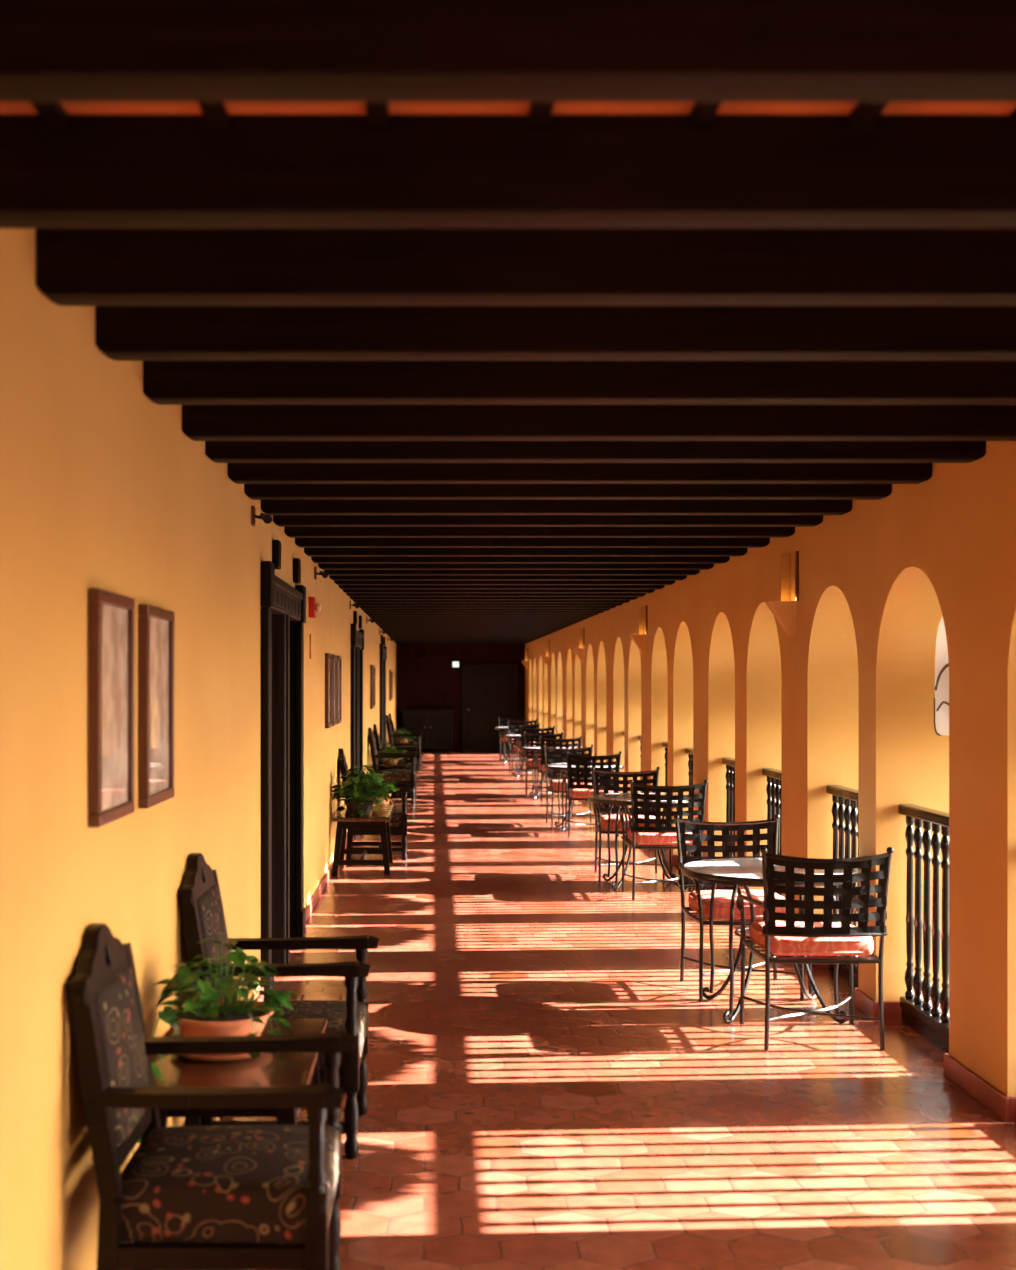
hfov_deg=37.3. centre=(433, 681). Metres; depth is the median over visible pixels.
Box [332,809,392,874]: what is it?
side table
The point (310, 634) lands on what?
wall plate
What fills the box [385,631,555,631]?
ceiling beam
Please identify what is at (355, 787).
potted plant
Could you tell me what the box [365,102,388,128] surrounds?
ceiling beam
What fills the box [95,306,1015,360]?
ceiling beam
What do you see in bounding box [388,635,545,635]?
ceiling beam
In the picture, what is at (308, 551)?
ceiling beam
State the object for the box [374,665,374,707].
framed picture
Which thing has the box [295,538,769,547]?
ceiling beam
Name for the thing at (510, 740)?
chair
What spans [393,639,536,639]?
ceiling beam
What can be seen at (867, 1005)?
baseboard
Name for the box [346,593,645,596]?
ceiling beam
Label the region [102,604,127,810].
print
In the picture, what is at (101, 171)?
ceiling beam
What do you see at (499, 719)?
chair
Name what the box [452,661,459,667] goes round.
exit light
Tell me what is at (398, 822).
carved armchair
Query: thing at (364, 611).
ceiling beam
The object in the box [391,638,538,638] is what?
ceiling beam
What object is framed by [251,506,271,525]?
wall spotlight
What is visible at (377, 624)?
ceiling beam
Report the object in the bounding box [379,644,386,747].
door
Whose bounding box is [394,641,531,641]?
ceiling beam
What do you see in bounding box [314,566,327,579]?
wall spotlight
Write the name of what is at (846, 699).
wall
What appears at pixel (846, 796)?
balustrade
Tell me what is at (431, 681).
wall
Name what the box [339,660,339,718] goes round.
print
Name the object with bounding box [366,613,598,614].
ceiling beam
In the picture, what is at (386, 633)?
ceiling beam
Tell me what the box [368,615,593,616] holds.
ceiling beam
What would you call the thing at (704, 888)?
baseboard
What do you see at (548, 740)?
chair
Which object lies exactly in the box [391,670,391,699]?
framed picture
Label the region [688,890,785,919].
cushion
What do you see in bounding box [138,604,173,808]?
framed picture
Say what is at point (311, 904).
baseboard
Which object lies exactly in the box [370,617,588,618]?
ceiling beam
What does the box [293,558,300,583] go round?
stub
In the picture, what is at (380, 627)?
ceiling beam
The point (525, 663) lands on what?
wall sconce
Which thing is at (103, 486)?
wall
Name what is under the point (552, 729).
chair
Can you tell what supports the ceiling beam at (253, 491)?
attached to the ceiling
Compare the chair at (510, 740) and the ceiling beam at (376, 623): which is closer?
the ceiling beam at (376, 623)
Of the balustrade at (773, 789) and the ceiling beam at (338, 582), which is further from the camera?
the ceiling beam at (338, 582)
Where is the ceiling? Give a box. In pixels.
[0,102,1015,113]
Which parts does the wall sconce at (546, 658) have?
lamp shade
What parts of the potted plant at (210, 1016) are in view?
pot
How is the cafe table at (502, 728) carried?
on the floor
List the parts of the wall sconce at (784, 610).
lamp shade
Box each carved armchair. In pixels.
[68,923,355,1269]
[179,853,378,1158]
[339,748,411,860]
[368,728,417,804]
[373,724,418,794]
[386,715,422,770]
[389,713,422,765]
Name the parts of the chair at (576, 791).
leg, leg, seat frame, rail, woven backrest, rail, leg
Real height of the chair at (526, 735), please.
0.942 m
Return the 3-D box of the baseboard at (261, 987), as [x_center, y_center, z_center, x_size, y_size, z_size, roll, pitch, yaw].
[-0.910,1.657,1.475,0.020,0.085,12.950,0,0,0]
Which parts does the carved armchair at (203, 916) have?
leg, crest rail, leg, armrest, armrest, upholstered seat, seat rail, leg, leg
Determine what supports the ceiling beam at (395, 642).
attached to the ceiling
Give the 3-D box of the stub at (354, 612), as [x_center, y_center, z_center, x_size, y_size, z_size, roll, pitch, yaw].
[-0.899,-0.725,17.120,0.042,0.160,0.130,0,0,0]
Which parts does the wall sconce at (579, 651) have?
lamp shade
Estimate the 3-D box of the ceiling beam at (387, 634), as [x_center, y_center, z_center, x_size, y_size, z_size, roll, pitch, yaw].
[0.650,-0.988,29.091,3.150,0.187,0.112,0,0,0]
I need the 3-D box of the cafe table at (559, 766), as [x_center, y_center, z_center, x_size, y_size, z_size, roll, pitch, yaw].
[1.717,1.329,17.210,0.924,0.741,0.924,0,0,-35]
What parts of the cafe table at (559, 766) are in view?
leg, leg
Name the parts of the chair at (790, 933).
leg, armrest, leg, seat frame, rail, woven backrest, rail, leg, armrest, leg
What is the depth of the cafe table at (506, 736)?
26.54 m
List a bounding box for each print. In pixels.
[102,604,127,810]
[150,617,168,794]
[329,658,330,722]
[334,659,335,720]
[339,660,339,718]
[372,668,372,705]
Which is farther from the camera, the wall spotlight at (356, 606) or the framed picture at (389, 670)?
the framed picture at (389, 670)
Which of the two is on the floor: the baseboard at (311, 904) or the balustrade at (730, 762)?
the balustrade at (730, 762)
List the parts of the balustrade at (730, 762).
handrail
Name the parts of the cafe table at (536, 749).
leg, leg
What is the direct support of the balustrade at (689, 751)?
on the floor
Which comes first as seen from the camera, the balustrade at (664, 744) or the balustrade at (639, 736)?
the balustrade at (664, 744)
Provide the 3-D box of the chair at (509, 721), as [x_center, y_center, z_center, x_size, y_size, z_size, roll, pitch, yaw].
[1.803,1.229,30.853,0.636,0.942,0.650,0,0,-1]
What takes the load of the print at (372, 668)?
attached to the framed picture at (371, 666)
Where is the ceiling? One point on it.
(5, 107)
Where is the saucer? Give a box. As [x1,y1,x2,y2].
[178,1053,261,1060]
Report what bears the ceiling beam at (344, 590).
attached to the ceiling
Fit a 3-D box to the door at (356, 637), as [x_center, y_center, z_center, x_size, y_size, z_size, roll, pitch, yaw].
[-0.990,0.530,17.525,0.259,2.340,2.070,0,0,0]
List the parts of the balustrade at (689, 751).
handrail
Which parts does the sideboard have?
cabinet door, cabinet door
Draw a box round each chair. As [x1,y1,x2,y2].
[498,717,525,761]
[506,719,537,762]
[507,723,539,775]
[518,726,554,779]
[523,731,563,795]
[535,735,581,801]
[543,744,599,826]
[563,751,621,836]
[591,767,665,880]
[620,779,707,899]
[674,814,803,1000]
[737,847,893,1049]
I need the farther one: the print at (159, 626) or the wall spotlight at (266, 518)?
the wall spotlight at (266, 518)
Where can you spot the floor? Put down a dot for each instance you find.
(547, 1089)
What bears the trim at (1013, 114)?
attached to the ceiling
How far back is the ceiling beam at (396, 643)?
35.39 m
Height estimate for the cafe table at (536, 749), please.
0.741 m
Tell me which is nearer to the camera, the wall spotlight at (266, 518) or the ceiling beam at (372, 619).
the wall spotlight at (266, 518)
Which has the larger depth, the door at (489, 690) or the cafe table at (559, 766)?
the door at (489, 690)
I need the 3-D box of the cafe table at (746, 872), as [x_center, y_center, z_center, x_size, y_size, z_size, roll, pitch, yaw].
[1.742,1.329,7.730,0.924,0.741,0.924,0,0,-42]
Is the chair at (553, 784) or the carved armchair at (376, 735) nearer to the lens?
the chair at (553, 784)
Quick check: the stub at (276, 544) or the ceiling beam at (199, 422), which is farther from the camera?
the stub at (276, 544)
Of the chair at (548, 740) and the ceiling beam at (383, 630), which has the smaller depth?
the chair at (548, 740)
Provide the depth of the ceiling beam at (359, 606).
18.24 m
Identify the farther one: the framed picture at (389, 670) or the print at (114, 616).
the framed picture at (389, 670)
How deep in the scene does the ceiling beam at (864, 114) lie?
2.79 m
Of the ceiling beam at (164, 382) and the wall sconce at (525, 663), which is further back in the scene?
the wall sconce at (525, 663)
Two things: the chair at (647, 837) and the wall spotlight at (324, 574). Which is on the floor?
the chair at (647, 837)
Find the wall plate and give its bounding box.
[310,634,311,658]
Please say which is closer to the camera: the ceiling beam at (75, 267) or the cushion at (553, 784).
the ceiling beam at (75, 267)
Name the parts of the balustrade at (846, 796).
handrail, rail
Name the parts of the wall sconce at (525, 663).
lamp shade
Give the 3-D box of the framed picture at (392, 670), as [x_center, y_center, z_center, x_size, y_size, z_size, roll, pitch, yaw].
[-0.903,0.077,32.185,0.032,0.635,0.470,0,0,0]
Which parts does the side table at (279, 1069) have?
leg, leg, leg, leg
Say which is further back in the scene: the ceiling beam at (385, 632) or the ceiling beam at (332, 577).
the ceiling beam at (385, 632)
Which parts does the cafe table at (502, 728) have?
leg, leg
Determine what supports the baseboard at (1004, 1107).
attached to the wall at (846, 699)
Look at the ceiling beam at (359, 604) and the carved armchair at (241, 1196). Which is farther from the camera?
the ceiling beam at (359, 604)
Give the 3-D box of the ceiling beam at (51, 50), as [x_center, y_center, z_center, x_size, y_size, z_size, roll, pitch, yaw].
[0.650,-0.988,2.265,3.150,0.187,0.112,0,0,0]
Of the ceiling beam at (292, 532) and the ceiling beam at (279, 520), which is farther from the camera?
the ceiling beam at (292, 532)
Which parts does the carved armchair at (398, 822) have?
crest rail, leg, seat rail, upholstered seat, armrest, armrest, leg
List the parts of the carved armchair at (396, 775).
crest rail, leg, armrest, upholstered seat, armrest, leg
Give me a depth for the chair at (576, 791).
16.36 m
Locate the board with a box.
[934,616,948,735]
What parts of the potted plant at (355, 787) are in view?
pot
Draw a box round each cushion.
[527,759,544,766]
[549,779,591,790]
[570,789,612,797]
[600,814,654,830]
[627,828,692,844]
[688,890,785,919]
[750,921,872,955]
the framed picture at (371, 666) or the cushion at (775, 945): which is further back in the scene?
the framed picture at (371, 666)
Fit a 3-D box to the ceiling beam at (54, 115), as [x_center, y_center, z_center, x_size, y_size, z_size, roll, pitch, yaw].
[-0.715,-1.066,15.750,0.040,0.028,41.500,0,0,0]
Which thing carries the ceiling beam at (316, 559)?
attached to the ceiling
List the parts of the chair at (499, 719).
woven backrest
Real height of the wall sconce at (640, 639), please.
0.505 m
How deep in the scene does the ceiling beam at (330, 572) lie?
12.53 m
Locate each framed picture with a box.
[88,589,134,827]
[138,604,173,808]
[325,653,331,727]
[332,654,336,725]
[337,656,341,723]
[370,665,373,708]
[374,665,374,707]
[389,670,390,700]
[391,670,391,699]
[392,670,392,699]
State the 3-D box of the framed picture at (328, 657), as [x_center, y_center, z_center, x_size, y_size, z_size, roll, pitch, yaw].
[-0.903,0.077,12.865,0.032,0.635,0.470,0,0,0]
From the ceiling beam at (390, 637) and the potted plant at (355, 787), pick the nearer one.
the potted plant at (355, 787)
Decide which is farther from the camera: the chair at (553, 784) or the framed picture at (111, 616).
the chair at (553, 784)
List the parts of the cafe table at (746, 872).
leg, leg, leg, leg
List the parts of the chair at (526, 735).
leg, leg, woven backrest, rail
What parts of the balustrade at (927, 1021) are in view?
handrail, rail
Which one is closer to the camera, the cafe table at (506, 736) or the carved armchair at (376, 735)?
the carved armchair at (376, 735)
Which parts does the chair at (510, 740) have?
leg, leg, woven backrest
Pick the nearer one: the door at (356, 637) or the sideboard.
the door at (356, 637)
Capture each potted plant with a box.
[132,939,298,1154]
[331,765,391,816]
[366,771,400,810]
[377,745,405,763]
[393,728,415,741]
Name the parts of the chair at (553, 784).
leg, leg, seat frame, woven backrest, rail, rail, leg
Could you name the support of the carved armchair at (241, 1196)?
on the floor
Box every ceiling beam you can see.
[0,0,1015,101]
[0,114,1015,228]
[36,229,1015,305]
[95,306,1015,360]
[143,361,1015,404]
[182,405,1015,440]
[205,441,985,462]
[227,463,931,483]
[244,484,891,499]
[261,500,851,514]
[273,515,822,526]
[284,527,794,537]
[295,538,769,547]
[304,548,747,555]
[311,556,729,562]
[318,563,713,569]
[324,570,699,574]
[329,575,686,579]
[334,580,674,584]
[338,585,664,588]
[342,589,654,592]
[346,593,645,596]
[350,597,637,599]
[353,600,629,602]
[356,603,622,605]
[359,606,615,607]
[361,608,609,610]
[364,611,603,612]
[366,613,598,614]
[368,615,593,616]
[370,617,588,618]
[372,619,584,620]
[374,621,579,622]
[376,623,575,623]
[377,624,572,625]
[379,626,568,626]
[380,627,565,628]
[382,629,560,629]
[383,630,558,630]
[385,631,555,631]
[385,632,553,632]
[386,633,550,633]
[387,634,547,634]
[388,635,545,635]
[389,636,543,636]
[390,637,540,637]
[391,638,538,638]
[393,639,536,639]
[393,640,533,640]
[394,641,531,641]
[395,642,528,642]
[396,643,526,643]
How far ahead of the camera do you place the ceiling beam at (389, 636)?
30.31 m
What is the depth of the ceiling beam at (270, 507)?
7.96 m
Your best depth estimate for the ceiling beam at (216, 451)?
6.03 m
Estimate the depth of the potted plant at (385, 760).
21.79 m
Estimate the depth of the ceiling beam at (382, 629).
25.86 m
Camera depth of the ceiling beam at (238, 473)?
6.68 m
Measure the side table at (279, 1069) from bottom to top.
0.510 m
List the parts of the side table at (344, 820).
leg, leg, leg, leg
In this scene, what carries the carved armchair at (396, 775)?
on the floor
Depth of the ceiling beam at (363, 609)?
18.88 m
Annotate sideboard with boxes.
[401,709,453,751]
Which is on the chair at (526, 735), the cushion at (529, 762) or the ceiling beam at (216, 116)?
the cushion at (529, 762)
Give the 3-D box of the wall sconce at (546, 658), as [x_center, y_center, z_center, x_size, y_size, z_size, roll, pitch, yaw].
[2.140,-0.542,28.850,0.160,0.505,0.250,0,0,0]
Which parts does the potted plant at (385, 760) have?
pot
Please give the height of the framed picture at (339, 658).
0.635 m
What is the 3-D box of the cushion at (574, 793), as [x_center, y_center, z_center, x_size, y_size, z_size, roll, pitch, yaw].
[1.752,1.220,16.675,0.504,0.114,0.510,0,0,2]
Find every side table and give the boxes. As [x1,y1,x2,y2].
[134,1018,327,1242]
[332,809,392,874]
[371,762,407,799]
[388,741,414,762]
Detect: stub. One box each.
[272,540,280,568]
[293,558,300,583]
[353,611,356,624]
[358,615,361,628]
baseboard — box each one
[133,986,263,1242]
[305,836,346,921]
[665,850,678,864]
[703,887,723,889]
[795,956,828,967]
[854,988,941,1020]
[944,1053,1015,1121]
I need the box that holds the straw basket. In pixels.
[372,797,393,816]
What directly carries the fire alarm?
attached to the wall at (103, 486)
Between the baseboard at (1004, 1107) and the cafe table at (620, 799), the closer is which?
the baseboard at (1004, 1107)
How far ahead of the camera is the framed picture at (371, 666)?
21.61 m
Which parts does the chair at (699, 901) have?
leg, armrest, leg, rail, seat frame, woven backrest, rail, leg, leg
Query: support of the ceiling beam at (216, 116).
attached to the ceiling
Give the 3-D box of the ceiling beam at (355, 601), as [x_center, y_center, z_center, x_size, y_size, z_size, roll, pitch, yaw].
[0.650,-0.988,17.026,3.150,0.187,0.112,0,0,0]
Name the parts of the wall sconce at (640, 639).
lamp shade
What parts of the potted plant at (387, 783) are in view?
pot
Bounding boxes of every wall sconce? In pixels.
[521,648,527,668]
[541,640,549,665]
[573,628,583,661]
[630,605,646,653]
[765,551,798,634]
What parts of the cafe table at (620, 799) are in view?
leg, leg, leg, leg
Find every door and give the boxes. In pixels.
[260,561,305,1000]
[350,623,363,835]
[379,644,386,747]
[462,663,517,750]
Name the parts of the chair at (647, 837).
leg, armrest, leg, seat frame, woven backrest, rail, rail, leg, leg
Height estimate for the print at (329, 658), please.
0.565 m
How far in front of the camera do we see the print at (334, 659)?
13.65 m
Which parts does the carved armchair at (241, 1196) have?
leg, crest rail, rail, leg, armrest, seat rail, upholstered seat, armrest, leg, leg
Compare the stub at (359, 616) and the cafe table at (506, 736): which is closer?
the stub at (359, 616)
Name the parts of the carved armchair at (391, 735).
leg, armrest, upholstered seat, armrest, leg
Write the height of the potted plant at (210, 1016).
0.641 m
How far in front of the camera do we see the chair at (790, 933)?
6.89 m
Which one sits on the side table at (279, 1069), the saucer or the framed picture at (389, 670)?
the saucer
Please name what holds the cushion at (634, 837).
on the chair at (647, 837)
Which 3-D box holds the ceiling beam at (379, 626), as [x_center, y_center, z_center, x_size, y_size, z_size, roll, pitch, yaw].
[0.650,-0.988,24.646,3.150,0.187,0.112,0,0,0]
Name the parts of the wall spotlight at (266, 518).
mounting plate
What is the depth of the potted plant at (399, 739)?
29.55 m
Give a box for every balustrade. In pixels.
[638,735,640,807]
[662,742,667,849]
[685,748,692,855]
[722,757,734,889]
[762,768,780,894]
[826,785,857,987]
[898,804,948,1052]
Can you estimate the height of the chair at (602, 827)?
0.942 m
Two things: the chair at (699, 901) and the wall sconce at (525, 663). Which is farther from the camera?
the wall sconce at (525, 663)
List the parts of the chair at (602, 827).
leg, armrest, leg, seat frame, rail, woven backrest, rail, leg, leg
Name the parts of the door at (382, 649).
post, post, post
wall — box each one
[0,229,395,1269]
[396,644,524,750]
[525,441,1015,1096]
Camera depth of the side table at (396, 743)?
29.21 m
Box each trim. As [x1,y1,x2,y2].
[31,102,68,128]
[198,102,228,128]
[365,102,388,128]
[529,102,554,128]
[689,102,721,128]
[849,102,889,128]
[1010,109,1015,128]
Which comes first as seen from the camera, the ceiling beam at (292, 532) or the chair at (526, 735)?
the ceiling beam at (292, 532)
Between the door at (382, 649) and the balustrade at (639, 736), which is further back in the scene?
the door at (382, 649)
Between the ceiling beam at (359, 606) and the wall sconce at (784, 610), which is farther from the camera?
the ceiling beam at (359, 606)
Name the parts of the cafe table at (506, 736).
leg, leg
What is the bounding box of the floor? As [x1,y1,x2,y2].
[213,751,1015,1269]
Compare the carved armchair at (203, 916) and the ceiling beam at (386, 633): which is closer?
the carved armchair at (203, 916)
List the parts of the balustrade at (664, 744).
handrail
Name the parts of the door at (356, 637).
post, post, post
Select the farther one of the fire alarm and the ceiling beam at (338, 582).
the ceiling beam at (338, 582)
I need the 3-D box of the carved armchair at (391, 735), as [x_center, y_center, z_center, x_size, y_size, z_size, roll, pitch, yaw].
[-0.571,1.174,28.750,0.698,1.055,0.630,0,0,1]
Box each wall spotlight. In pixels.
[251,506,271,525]
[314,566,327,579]
[349,600,358,609]
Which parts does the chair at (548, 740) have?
leg, leg, woven backrest, rail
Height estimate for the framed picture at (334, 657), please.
0.635 m
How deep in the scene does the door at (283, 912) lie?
8.93 m
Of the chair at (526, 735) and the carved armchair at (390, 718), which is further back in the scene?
the carved armchair at (390, 718)
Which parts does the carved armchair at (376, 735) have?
crest rail, leg, armrest, armrest, upholstered seat, leg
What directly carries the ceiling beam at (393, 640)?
attached to the ceiling
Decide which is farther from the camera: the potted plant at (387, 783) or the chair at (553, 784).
the chair at (553, 784)
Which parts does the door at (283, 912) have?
post, post, post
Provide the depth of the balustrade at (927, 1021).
7.18 m
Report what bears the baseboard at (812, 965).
attached to the wall at (846, 699)
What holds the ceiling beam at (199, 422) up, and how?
attached to the ceiling
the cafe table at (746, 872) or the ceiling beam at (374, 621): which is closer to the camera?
the cafe table at (746, 872)
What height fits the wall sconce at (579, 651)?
0.505 m
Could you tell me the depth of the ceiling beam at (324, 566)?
11.89 m
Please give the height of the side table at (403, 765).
0.510 m
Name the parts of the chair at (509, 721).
woven backrest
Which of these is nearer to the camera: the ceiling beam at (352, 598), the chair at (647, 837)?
the chair at (647, 837)
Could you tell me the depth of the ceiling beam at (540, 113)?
2.79 m
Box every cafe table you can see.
[495,727,530,762]
[505,735,556,777]
[520,746,583,798]
[543,763,623,831]
[588,793,698,889]
[681,858,861,1022]
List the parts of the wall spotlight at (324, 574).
mounting plate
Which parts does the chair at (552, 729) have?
leg, leg, woven backrest, rail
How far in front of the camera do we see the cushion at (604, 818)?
12.82 m
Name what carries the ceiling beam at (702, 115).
attached to the ceiling
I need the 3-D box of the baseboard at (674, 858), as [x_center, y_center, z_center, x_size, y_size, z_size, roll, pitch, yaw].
[2.426,1.653,14.085,0.448,0.095,0.376,0,0,0]
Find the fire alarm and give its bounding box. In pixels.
[309,597,320,617]
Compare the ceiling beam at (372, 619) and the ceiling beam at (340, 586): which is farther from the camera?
the ceiling beam at (372, 619)

